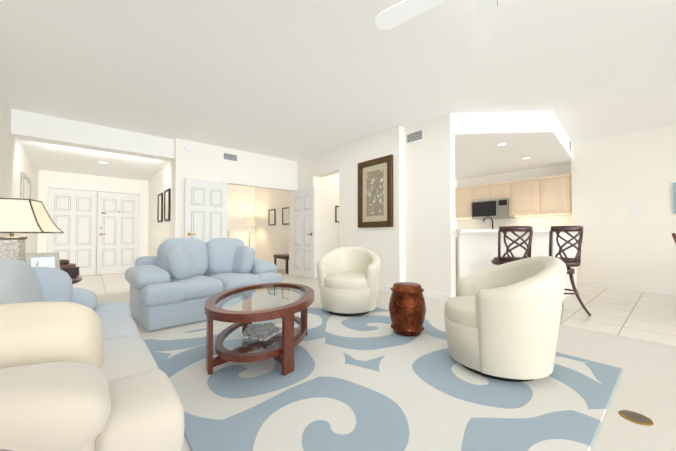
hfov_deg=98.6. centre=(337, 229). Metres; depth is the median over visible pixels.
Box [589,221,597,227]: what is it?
light switch
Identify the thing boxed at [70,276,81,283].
side table
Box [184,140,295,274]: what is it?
wall
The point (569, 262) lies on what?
bar stool
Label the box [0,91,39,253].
wall
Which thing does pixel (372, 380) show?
rug
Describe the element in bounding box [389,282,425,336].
stool
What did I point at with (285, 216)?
framed picture
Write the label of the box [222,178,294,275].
door frame
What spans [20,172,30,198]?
framed picture
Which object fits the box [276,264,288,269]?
baseboard
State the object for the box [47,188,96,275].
entry door
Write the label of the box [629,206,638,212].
light switch
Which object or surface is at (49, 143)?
ceiling
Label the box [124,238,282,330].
loveseat
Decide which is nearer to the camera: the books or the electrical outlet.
the electrical outlet
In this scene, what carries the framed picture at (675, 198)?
attached to the wall at (614, 179)
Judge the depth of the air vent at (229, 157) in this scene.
5.99 m
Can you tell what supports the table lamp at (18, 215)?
on the side table at (76, 279)
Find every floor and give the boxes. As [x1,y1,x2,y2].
[72,273,675,345]
[96,268,675,450]
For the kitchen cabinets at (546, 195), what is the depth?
6.40 m
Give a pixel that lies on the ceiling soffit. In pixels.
(541, 139)
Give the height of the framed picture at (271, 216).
0.480 m
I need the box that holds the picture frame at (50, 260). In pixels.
[24,252,59,268]
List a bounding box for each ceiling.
[0,0,675,161]
[11,109,174,180]
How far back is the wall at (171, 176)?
5.70 m
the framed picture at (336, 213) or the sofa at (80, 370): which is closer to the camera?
the sofa at (80, 370)
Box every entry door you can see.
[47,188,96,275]
[96,192,138,273]
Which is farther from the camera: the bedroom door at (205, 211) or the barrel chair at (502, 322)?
the bedroom door at (205, 211)
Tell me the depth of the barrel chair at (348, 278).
3.46 m
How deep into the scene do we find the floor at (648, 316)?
3.77 m
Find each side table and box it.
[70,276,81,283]
[273,254,288,273]
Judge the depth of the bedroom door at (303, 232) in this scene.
6.61 m
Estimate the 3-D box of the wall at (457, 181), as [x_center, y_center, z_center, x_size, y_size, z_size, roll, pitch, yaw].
[1.928,-0.293,6.788,3.550,2.750,0.150,1,-1,-41]
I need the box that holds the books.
[60,259,78,275]
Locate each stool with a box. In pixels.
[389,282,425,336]
[491,226,532,264]
[549,226,590,315]
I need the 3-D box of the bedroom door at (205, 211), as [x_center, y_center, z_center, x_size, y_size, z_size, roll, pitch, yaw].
[-2.514,0.044,5.592,0.775,2.008,0.112,1,-1,-42]
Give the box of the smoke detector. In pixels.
[184,145,191,151]
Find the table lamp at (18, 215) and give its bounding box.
[0,198,63,260]
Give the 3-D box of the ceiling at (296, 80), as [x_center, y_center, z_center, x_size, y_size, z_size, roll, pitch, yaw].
[0.373,-1.753,4.733,8.620,0.100,12.220,1,-1,-41]
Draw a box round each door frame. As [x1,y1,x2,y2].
[41,183,143,261]
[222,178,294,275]
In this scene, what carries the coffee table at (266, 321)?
on the rug
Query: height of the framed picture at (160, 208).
0.620 m
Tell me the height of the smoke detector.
0.120 m
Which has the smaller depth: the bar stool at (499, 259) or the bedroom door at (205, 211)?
the bar stool at (499, 259)
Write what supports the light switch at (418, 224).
attached to the wall at (424, 182)
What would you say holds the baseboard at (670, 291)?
attached to the wall at (614, 179)
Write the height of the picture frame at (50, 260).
0.228 m
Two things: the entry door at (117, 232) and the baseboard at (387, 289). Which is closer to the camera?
the baseboard at (387, 289)
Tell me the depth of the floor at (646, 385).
2.12 m
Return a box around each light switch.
[415,221,421,227]
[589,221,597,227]
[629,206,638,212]
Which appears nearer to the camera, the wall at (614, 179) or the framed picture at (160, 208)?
the wall at (614, 179)
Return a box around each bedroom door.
[184,178,227,242]
[292,187,314,278]
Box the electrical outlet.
[619,410,653,425]
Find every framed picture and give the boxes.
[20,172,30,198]
[157,193,162,221]
[164,188,170,220]
[268,209,275,224]
[282,207,288,224]
[335,206,338,221]
[358,154,392,227]
[674,183,675,213]
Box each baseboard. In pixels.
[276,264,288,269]
[378,285,391,292]
[422,291,450,300]
[577,280,675,294]
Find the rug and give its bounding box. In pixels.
[143,305,622,450]
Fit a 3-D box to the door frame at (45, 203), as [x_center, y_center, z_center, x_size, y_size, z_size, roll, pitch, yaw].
[-5.829,0.029,7.030,1.870,2.115,0.030,1,-1,-41]
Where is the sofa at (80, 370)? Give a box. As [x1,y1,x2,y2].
[0,259,184,450]
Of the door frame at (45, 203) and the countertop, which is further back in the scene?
the door frame at (45, 203)
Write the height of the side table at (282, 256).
0.450 m
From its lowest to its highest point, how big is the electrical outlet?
0.005 m
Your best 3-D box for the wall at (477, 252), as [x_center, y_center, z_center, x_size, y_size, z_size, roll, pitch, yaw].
[2.890,0.545,4.622,2.252,1.000,1.012,1,-1,-41]
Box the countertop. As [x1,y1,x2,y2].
[455,209,584,295]
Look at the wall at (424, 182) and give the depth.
4.78 m
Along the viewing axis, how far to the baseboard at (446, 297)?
4.36 m
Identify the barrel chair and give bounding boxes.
[317,246,380,315]
[444,256,566,381]
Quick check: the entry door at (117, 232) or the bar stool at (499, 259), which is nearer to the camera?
the bar stool at (499, 259)
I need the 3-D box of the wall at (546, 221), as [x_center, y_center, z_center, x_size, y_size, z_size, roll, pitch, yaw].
[4.109,-0.291,6.873,0.130,2.750,2.560,1,-1,-41]
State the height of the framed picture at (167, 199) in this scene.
0.620 m
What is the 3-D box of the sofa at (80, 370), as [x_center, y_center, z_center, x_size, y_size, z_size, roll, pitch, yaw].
[-1.467,0.566,1.282,1.035,0.823,1.980,1,-1,-41]
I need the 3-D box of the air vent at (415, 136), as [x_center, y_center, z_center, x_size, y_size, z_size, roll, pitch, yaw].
[1.234,-1.504,4.690,0.020,0.150,0.320,1,-1,-41]
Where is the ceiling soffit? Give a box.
[451,111,571,179]
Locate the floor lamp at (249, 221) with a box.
[243,217,255,246]
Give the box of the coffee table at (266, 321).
[204,283,313,375]
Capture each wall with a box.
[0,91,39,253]
[148,139,183,255]
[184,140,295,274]
[296,113,455,297]
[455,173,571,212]
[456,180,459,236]
[457,233,576,298]
[460,164,571,228]
[568,125,675,288]
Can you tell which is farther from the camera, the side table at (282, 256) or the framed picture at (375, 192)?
the side table at (282, 256)
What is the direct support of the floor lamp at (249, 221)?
on the floor at (646, 385)
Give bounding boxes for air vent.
[223,153,237,161]
[406,130,423,143]
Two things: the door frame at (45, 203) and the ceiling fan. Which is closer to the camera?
the ceiling fan
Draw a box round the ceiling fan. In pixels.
[375,0,498,47]

